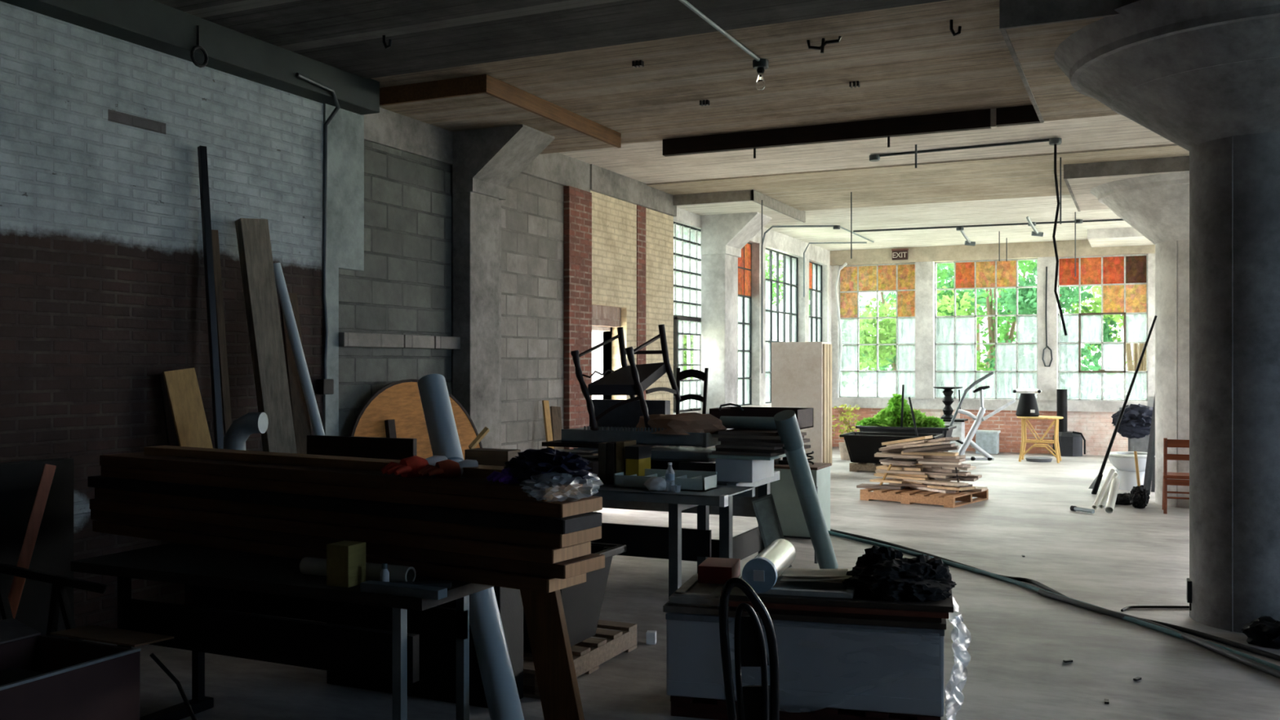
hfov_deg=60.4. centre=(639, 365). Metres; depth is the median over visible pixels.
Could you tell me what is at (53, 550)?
board
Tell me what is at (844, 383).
tree
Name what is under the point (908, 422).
potted plant
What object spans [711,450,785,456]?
cardboard sheet
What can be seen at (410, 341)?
trim
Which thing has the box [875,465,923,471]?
scrap
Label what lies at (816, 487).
metal post
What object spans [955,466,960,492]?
stick
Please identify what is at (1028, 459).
tray
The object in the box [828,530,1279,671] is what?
cable
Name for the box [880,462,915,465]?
scrap
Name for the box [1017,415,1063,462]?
table
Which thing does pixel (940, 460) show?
scrap
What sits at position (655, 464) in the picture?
storage box
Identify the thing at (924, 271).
wall
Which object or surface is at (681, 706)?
base
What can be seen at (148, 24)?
beam
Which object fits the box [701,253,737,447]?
pilaster
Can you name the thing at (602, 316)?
wall
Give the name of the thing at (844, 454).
plant
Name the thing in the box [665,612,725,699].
panel
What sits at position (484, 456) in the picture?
wooden crate
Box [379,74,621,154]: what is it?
panel
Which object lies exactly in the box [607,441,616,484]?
folder
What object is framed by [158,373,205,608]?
board
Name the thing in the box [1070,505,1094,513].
tube
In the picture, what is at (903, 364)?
tree
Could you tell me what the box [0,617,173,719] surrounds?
cardboard box
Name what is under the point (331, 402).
wall
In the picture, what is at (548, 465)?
cloth
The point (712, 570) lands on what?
box
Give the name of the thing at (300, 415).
plank
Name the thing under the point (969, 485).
scrap
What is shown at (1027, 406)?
bucket
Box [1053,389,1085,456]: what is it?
wood stove
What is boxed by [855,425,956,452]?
tub
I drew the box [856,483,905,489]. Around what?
scrap
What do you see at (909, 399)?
stake
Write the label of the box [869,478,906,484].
scrap
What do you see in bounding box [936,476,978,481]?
scrap
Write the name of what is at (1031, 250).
beam
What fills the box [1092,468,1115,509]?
tube
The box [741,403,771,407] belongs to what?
wall
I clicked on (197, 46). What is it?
ring
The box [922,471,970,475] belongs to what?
scrap
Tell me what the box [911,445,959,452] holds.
scrap
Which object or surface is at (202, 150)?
bar
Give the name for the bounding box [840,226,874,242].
conduit
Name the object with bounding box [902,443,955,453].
scrap
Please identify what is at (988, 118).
ceiling beam
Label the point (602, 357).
door
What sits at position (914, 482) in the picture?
scrap
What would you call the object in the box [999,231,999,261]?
rod
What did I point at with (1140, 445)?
locker
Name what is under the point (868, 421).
potted plant
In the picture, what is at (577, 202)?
wall
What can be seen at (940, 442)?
scrap
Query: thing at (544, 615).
board
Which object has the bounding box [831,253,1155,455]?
wall
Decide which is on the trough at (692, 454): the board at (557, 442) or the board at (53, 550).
the board at (557, 442)
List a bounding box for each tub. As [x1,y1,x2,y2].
[523,542,626,653]
[839,431,944,463]
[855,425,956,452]
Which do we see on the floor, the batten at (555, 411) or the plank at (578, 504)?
the batten at (555, 411)
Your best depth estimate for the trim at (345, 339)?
8.95 m
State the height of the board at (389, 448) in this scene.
0.158 m
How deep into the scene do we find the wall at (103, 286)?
7.27 m
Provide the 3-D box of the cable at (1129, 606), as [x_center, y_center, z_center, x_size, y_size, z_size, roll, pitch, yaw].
[3.479,1.640,7.448,0.545,0.018,0.098,0,0,-11]
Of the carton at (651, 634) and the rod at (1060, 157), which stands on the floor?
the carton at (651, 634)
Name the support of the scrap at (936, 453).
on the scrap at (959, 456)
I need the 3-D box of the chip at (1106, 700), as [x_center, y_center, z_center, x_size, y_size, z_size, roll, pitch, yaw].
[2.283,1.644,5.380,0.020,0.010,0.050,0,0,21]
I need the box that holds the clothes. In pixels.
[1111,403,1152,438]
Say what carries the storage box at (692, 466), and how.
on the bench
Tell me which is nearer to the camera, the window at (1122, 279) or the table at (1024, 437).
the table at (1024, 437)
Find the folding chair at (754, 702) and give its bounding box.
[719,577,779,719]
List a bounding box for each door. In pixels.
[591,325,612,399]
[662,573,738,615]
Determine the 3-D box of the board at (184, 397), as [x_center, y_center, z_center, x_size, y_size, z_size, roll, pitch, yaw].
[-2.752,0.840,7.005,0.544,1.648,0.185,0,0,15]
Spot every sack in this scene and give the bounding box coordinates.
[635,413,726,435]
[1240,615,1279,648]
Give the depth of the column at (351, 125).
8.83 m
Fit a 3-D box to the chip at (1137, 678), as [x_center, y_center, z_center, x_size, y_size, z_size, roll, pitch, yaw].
[2.608,1.644,5.768,0.050,0.010,0.020,0,0,-39]
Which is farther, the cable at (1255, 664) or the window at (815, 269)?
the window at (815, 269)
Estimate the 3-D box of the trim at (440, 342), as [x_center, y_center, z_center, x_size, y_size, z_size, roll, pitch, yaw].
[-1.758,-0.205,10.010,0.100,0.110,0.482,0,0,25]
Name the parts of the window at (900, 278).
board panel, board panel, board panel, ribbed glass, board panel, board panel, board panel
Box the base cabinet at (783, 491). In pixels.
[769,462,831,538]
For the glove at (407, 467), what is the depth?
4.63 m
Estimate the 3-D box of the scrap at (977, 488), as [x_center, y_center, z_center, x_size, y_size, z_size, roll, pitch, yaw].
[3.916,1.500,13.439,0.580,0.033,0.253,0,0,33]
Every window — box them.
[673,221,701,413]
[737,242,751,405]
[765,248,798,403]
[808,261,822,342]
[839,262,915,398]
[934,257,1037,399]
[1057,253,1147,401]
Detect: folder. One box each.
[598,440,613,484]
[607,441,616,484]
[616,440,635,475]
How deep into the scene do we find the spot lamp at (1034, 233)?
16.87 m
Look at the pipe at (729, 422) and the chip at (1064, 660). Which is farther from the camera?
the pipe at (729, 422)
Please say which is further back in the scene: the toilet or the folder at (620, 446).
the toilet
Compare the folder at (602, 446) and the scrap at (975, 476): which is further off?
the scrap at (975, 476)
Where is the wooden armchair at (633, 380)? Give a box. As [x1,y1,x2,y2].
[570,324,680,431]
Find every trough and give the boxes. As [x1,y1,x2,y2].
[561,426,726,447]
[573,445,715,462]
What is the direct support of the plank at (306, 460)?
on the plank at (475, 486)
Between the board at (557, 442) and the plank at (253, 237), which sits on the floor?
the plank at (253, 237)
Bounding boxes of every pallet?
[523,619,636,699]
[849,462,882,471]
[860,484,988,507]
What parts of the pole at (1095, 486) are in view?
pale blade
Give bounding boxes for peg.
[753,147,755,158]
[887,136,889,147]
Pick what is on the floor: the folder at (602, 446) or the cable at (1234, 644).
the cable at (1234, 644)
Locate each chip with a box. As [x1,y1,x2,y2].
[1062,659,1072,662]
[1104,698,1109,704]
[1133,676,1141,680]
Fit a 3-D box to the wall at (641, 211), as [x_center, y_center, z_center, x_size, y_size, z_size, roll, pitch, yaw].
[-0.141,-0.325,13.980,0.360,3.950,0.263,0,0,25]
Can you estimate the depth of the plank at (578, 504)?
4.72 m
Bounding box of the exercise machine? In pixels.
[949,371,1016,460]
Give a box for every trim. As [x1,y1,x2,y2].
[338,332,404,347]
[404,334,434,348]
[434,336,460,349]
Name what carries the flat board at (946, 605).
on the flat board at (731, 603)
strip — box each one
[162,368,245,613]
[1143,394,1155,489]
[1146,426,1155,494]
[1151,454,1155,492]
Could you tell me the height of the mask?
0.101 m
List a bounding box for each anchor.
[631,59,644,67]
[699,99,709,106]
[848,80,859,88]
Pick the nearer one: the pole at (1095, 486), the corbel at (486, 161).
the corbel at (486, 161)
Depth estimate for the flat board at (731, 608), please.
4.96 m
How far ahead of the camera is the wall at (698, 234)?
16.42 m
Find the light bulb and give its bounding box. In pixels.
[755,66,765,90]
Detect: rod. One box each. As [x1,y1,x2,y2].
[761,200,762,373]
[850,191,852,258]
[915,144,916,168]
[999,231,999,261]
[1059,157,1061,223]
[1075,212,1075,276]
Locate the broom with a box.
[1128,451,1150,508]
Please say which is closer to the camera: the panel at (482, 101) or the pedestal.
the panel at (482, 101)
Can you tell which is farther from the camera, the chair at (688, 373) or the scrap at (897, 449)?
the scrap at (897, 449)
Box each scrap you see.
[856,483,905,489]
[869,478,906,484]
[873,472,884,476]
[874,452,924,458]
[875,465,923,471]
[875,468,924,475]
[879,442,923,450]
[879,457,918,464]
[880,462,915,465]
[881,435,933,445]
[881,445,929,452]
[882,463,910,466]
[884,472,928,477]
[886,440,927,446]
[886,475,930,479]
[888,483,927,487]
[892,479,923,484]
[893,457,916,459]
[901,451,958,456]
[902,441,950,448]
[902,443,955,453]
[902,466,933,471]
[903,478,950,482]
[910,465,942,469]
[910,486,955,493]
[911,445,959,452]
[916,457,965,462]
[916,479,968,486]
[918,461,961,465]
[922,463,970,467]
[922,465,976,471]
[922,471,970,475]
[923,436,959,444]
[923,483,943,486]
[924,454,965,458]
[925,474,952,478]
[927,484,975,490]
[933,468,959,472]
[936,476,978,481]
[943,484,972,487]
[952,474,982,478]
[964,486,987,491]
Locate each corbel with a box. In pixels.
[452,124,554,199]
[701,212,771,257]
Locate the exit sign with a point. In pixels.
(897, 254)
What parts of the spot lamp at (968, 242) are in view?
arm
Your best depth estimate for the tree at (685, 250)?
31.51 m
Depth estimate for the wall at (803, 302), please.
20.45 m
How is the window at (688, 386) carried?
in the wall at (696, 411)
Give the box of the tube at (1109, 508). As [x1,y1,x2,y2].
[1105,478,1119,513]
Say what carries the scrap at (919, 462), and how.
on the scrap at (962, 465)
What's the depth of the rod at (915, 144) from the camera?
11.36 m
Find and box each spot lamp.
[960,230,975,245]
[1026,216,1043,236]
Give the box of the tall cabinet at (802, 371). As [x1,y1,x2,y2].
[771,342,831,462]
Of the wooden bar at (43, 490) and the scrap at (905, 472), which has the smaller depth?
the wooden bar at (43, 490)
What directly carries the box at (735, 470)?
on the bench
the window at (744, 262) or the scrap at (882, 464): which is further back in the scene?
the window at (744, 262)
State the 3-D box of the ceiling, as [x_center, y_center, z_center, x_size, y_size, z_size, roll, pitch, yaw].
[3.959,-2.433,7.590,13.150,0.335,27.100,0,0,25]
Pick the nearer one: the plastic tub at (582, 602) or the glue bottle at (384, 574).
the glue bottle at (384, 574)
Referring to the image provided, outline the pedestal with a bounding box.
[933,386,962,418]
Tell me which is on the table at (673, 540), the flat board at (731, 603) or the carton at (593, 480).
the carton at (593, 480)
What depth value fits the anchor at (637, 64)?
8.24 m
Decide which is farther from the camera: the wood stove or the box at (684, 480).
the wood stove
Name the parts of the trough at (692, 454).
plate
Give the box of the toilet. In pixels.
[1108,451,1155,490]
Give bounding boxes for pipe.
[223,412,268,613]
[417,373,524,719]
[719,416,777,430]
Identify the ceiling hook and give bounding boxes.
[382,35,391,48]
[806,35,841,53]
[949,19,961,35]
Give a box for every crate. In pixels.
[464,448,520,466]
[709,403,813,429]
[975,429,1000,453]
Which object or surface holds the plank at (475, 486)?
on the plank at (578, 504)
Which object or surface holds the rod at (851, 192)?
hanging from the ceiling
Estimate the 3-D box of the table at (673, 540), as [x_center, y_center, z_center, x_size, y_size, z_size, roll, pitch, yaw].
[-0.247,1.273,8.287,2.125,0.754,0.670,0,0,25]
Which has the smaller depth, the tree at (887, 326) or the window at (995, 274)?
the window at (995, 274)
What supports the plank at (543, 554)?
on the plank at (569, 568)
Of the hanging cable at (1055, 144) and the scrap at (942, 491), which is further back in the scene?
the scrap at (942, 491)
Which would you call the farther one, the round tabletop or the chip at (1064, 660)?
the round tabletop
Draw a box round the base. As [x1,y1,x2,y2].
[670,695,940,719]
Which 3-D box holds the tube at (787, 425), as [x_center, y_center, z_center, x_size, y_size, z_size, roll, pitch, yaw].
[1.303,0.999,8.581,0.168,1.318,0.788,0,0,41]
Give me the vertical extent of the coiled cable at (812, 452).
0.133 m
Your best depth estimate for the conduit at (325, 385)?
8.46 m
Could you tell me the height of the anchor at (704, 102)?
0.050 m
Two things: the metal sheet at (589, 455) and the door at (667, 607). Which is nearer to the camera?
the door at (667, 607)
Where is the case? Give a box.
[589,399,670,427]
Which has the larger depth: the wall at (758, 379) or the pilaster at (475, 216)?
the wall at (758, 379)
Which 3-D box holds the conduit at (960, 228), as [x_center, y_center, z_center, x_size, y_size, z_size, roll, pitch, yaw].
[5.826,-2.243,17.568,4.895,0.086,0.428,0,0,21]
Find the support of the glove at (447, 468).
on the plank at (475, 486)
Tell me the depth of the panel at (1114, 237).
18.59 m
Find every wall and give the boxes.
[0,0,673,640]
[323,103,338,435]
[520,152,590,191]
[564,164,676,448]
[591,304,620,327]
[612,202,636,399]
[636,204,645,399]
[673,207,831,266]
[673,410,702,447]
[693,233,700,408]
[739,243,765,404]
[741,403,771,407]
[786,257,808,342]
[812,265,831,344]
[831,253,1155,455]
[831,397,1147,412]
[915,261,934,399]
[1037,256,1057,400]
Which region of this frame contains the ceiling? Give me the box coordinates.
[152,0,1189,250]
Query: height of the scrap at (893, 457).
0.041 m
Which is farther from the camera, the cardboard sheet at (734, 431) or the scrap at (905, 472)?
the scrap at (905, 472)
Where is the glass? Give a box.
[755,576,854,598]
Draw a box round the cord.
[149,653,196,719]
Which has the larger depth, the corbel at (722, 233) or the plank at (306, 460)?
the corbel at (722, 233)
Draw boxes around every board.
[0,457,73,638]
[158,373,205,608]
[306,435,417,459]
[520,589,584,719]
[542,440,664,448]
[707,453,786,460]
[728,576,953,612]
[728,600,948,618]
[728,606,946,629]
[729,606,942,622]
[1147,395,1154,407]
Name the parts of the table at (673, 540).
leg, rail, leg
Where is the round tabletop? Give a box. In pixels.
[348,378,482,460]
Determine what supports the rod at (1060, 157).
hanging from the ceiling
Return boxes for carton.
[582,459,599,484]
[646,630,656,644]
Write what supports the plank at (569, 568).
on the plank at (446, 571)
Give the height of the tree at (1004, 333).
5.863 m
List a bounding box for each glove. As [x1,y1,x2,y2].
[381,455,448,477]
[417,459,478,478]
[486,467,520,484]
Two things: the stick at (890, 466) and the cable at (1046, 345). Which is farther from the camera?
the cable at (1046, 345)
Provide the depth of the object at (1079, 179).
12.37 m
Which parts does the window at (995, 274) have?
board panel, board panel, ribbed glass, board panel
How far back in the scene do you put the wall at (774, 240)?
19.17 m
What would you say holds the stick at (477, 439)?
in the wooden crate at (484, 456)
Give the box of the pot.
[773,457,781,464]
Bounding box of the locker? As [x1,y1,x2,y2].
[1128,434,1152,475]
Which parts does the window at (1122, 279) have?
board panel, board panel, ribbed glass, board panel, board panel, board panel, board panel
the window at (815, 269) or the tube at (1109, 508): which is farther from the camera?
the window at (815, 269)
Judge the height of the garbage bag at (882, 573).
0.192 m
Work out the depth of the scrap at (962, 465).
13.25 m
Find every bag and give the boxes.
[842,545,956,601]
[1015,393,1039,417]
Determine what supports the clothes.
on the locker
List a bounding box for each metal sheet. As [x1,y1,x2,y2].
[555,448,598,453]
[570,452,598,457]
[580,456,598,458]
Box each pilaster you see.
[452,191,498,448]
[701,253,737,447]
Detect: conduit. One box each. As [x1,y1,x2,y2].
[295,72,340,394]
[678,0,768,69]
[760,225,839,348]
[803,241,866,297]
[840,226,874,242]
[853,218,1123,232]
[869,137,1062,161]
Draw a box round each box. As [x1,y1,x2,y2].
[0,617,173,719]
[327,586,523,707]
[594,457,715,470]
[613,468,716,492]
[625,444,651,475]
[678,462,715,471]
[697,557,740,584]
[715,458,773,483]
[728,617,944,716]
[939,417,968,454]
[1186,577,1191,610]
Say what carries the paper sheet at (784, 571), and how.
on the paper sheet at (846, 576)
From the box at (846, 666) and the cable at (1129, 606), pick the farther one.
the cable at (1129, 606)
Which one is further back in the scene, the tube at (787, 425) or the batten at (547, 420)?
the batten at (547, 420)
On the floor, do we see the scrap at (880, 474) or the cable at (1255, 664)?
the cable at (1255, 664)
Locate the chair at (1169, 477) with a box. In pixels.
[1162,437,1189,514]
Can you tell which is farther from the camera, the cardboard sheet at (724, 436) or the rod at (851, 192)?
the rod at (851, 192)
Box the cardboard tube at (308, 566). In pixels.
[299,556,416,582]
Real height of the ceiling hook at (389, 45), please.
0.109 m
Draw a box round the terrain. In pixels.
[684,387,1124,408]
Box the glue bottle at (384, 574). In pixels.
[380,563,389,582]
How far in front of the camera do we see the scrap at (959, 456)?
13.28 m
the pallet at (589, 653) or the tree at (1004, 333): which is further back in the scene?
the tree at (1004, 333)
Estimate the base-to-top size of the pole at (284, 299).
2.401 m
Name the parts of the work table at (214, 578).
leg, foot rail, leg, leg, metal strip, metal strip, leg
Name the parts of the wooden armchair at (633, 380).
leg, arm, post, seat, leg, rail, arm, post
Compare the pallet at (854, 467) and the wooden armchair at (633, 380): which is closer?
the wooden armchair at (633, 380)
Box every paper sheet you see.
[780,571,825,578]
[780,576,844,582]
[782,568,848,577]
[786,570,852,580]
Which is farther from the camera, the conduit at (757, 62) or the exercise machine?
the exercise machine
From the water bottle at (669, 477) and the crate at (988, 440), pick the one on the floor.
the crate at (988, 440)
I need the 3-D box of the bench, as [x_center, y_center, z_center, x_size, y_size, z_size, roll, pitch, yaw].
[-0.032,1.272,9.288,2.180,0.755,1.090,0,0,25]
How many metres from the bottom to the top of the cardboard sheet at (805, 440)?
0.025 m
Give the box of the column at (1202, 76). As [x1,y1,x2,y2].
[1054,0,1279,633]
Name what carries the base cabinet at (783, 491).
on the floor
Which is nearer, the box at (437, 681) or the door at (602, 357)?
the box at (437, 681)
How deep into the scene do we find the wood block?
4.38 m
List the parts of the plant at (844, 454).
stem, pot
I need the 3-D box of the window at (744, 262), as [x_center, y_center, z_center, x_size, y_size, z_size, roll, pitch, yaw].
[1.587,-0.675,17.570,0.050,2.693,1.087,0,0,25]
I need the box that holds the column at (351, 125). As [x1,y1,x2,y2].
[338,108,364,435]
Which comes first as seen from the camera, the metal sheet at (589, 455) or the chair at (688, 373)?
the metal sheet at (589, 455)
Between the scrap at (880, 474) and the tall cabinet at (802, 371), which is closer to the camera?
the scrap at (880, 474)
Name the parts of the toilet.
bowl, seat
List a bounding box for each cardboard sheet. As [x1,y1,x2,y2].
[711,431,806,439]
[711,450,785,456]
[715,444,782,449]
[715,444,810,453]
[718,428,778,435]
[718,435,804,443]
[720,438,809,446]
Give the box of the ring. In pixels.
[190,25,208,67]
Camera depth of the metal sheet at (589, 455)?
8.61 m
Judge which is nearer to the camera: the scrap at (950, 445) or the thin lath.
the thin lath
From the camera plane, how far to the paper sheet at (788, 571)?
5.31 m
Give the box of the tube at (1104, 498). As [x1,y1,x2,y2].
[1098,472,1117,508]
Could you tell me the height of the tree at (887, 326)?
3.884 m
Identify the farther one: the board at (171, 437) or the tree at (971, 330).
the tree at (971, 330)
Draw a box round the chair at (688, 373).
[669,368,708,447]
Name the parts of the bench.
panel, leg, edge rail, leg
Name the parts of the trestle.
leg, rod, leg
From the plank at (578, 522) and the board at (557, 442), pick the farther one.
the board at (557, 442)
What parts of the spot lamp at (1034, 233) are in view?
arm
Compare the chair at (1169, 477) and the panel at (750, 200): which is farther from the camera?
the panel at (750, 200)
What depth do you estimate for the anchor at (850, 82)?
8.84 m
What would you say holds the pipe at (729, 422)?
on the cardboard sheet at (734, 431)
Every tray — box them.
[1013,388,1041,393]
[1025,457,1052,462]
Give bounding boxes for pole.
[273,262,324,435]
[1088,315,1157,494]
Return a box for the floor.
[81,447,1279,719]
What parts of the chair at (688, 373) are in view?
post, post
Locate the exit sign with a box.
[891,248,908,260]
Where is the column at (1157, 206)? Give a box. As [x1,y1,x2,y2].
[1089,171,1189,508]
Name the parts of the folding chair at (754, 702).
frame, backrest, seat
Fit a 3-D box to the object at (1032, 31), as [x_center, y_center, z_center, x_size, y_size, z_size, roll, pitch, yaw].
[4.244,-2.210,7.553,3.060,0.220,2.930,0,0,25]
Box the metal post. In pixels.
[814,486,817,563]
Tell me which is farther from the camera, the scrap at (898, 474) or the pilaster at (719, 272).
the pilaster at (719, 272)
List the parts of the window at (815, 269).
board panel, ribbed glass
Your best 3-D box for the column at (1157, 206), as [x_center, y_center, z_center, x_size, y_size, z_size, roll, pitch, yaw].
[6.564,-0.250,13.051,2.320,3.800,2.320,0,0,25]
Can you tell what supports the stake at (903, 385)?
in the tub at (947, 430)
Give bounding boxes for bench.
[602,471,779,561]
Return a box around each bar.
[8,463,56,618]
[197,145,223,448]
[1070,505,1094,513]
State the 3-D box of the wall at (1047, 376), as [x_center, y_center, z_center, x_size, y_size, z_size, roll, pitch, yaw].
[7.639,-0.680,20.592,0.339,2.660,0.400,0,0,25]
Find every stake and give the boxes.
[900,384,904,426]
[908,396,918,436]
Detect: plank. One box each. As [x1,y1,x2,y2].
[87,475,601,534]
[89,497,591,564]
[90,509,604,578]
[92,520,586,593]
[94,487,601,548]
[99,452,582,502]
[101,466,602,517]
[143,445,505,478]
[235,217,297,453]
[280,293,311,453]
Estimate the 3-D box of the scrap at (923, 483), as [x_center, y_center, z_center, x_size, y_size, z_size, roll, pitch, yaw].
[3.589,1.435,13.454,0.299,0.037,0.453,0,0,-40]
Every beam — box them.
[0,0,379,115]
[662,104,1043,156]
[830,239,1155,266]
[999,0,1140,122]
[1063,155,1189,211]
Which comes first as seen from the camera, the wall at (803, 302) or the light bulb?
the light bulb
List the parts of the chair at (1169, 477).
leg, post, seat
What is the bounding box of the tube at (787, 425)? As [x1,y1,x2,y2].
[773,409,838,568]
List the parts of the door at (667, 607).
door panel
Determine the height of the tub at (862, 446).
0.438 m
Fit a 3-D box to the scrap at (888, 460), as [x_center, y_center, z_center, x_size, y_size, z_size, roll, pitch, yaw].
[3.209,1.182,13.564,0.434,0.037,0.266,0,0,37]
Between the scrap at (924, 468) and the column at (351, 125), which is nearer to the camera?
the column at (351, 125)
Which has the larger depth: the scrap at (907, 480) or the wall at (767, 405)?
the wall at (767, 405)
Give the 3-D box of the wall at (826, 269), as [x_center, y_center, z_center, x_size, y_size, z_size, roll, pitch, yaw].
[3.707,-0.175,22.286,0.350,3.650,0.608,0,0,25]
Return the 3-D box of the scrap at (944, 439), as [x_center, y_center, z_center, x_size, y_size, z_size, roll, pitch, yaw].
[3.600,0.935,13.492,0.253,0.140,0.607,0,0,-32]
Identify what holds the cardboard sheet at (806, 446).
on the cardboard sheet at (718, 452)
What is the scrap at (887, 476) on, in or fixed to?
on the scrap at (907, 480)
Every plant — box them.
[831,404,861,460]
[855,416,881,426]
[873,405,900,426]
[884,393,911,426]
[902,408,927,427]
[917,415,945,427]
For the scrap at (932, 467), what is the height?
0.045 m
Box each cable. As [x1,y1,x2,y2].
[805,450,813,464]
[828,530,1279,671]
[830,528,1279,661]
[835,262,847,393]
[1037,589,1279,678]
[1041,266,1052,366]
[1052,143,1067,335]
[1120,605,1189,612]
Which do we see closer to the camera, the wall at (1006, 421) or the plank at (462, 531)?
the plank at (462, 531)
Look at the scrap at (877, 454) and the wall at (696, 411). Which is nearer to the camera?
the scrap at (877, 454)
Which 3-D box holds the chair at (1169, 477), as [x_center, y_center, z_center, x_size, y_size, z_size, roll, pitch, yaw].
[6.103,1.228,12.306,0.468,0.845,0.459,0,0,25]
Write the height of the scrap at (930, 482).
0.033 m
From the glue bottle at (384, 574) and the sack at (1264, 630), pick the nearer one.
the glue bottle at (384, 574)
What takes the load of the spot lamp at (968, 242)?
hanging from the conduit at (960, 228)
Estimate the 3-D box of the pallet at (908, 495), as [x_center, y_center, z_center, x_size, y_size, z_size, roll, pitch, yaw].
[3.491,1.585,13.507,1.197,0.130,1.050,0,0,39]
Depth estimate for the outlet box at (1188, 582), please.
7.16 m
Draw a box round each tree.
[594,230,767,368]
[675,240,739,408]
[690,252,889,400]
[841,263,990,397]
[841,285,995,396]
[875,259,1085,398]
[895,259,1036,398]
[982,266,1122,399]
[1064,285,1146,399]
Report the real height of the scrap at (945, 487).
0.050 m
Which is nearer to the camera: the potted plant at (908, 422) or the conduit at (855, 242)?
the potted plant at (908, 422)
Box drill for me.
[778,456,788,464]
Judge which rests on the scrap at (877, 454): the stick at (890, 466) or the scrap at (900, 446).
the scrap at (900, 446)
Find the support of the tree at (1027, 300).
on the terrain
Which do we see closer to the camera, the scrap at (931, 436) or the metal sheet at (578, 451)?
the metal sheet at (578, 451)
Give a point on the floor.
(1006, 644)
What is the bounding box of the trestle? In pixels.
[0,563,107,639]
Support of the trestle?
on the floor
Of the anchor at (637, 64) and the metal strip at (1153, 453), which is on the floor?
the metal strip at (1153, 453)
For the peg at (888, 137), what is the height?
0.105 m
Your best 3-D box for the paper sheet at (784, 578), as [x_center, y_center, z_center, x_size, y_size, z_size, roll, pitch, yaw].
[0.840,1.023,5.308,0.300,0.020,0.200,0,0,15]
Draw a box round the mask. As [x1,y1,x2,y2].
[644,476,668,491]
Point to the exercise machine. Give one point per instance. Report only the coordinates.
(968, 441)
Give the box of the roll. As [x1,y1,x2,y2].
[742,538,795,592]
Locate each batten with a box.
[542,400,553,448]
[550,406,563,448]
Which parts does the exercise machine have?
pedal arm, frame, leg, seat post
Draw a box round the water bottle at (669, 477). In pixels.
[665,462,674,480]
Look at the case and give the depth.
9.33 m
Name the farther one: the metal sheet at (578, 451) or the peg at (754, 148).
the peg at (754, 148)
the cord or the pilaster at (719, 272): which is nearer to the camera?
the cord
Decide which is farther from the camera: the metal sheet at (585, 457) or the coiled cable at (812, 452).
the coiled cable at (812, 452)
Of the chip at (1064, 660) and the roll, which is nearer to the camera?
the roll
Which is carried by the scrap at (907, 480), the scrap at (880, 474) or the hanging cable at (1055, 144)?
the scrap at (880, 474)
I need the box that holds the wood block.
[326,540,365,587]
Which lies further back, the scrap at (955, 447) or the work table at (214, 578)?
the scrap at (955, 447)
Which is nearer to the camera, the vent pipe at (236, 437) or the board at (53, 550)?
the board at (53, 550)
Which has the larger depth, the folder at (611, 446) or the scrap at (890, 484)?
the scrap at (890, 484)
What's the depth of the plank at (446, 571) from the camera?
4.89 m
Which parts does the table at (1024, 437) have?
leg, leg, leg, leg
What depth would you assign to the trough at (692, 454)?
8.78 m
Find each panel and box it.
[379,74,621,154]
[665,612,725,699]
[673,189,805,223]
[1087,226,1154,247]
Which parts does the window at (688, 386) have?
ribbed glass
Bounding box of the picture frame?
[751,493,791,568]
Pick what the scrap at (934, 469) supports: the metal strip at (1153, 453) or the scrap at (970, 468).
the scrap at (970, 468)
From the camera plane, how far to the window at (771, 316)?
19.66 m
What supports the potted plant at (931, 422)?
on the tub at (947, 430)
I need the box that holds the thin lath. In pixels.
[211,229,231,434]
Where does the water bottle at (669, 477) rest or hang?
on the table at (673, 540)
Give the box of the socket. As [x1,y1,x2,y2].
[756,66,764,73]
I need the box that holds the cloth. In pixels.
[503,447,593,484]
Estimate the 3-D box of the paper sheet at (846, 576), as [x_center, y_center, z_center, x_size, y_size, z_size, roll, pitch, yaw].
[0.867,1.010,5.279,0.300,0.032,0.200,0,0,15]
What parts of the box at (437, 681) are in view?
door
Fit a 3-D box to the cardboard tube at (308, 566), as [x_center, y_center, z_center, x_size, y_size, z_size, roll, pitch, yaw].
[-1.164,0.843,4.520,0.540,0.072,0.072,0,0,25]
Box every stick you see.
[468,426,488,448]
[879,463,892,484]
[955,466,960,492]
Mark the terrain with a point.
(849, 391)
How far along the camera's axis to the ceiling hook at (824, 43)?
7.67 m
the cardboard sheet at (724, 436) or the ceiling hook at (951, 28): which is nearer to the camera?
the ceiling hook at (951, 28)
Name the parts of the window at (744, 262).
board panel, board panel, ribbed glass, board panel, board panel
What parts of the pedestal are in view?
stem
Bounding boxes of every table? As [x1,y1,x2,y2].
[71,542,493,719]
[582,483,755,599]
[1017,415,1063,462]

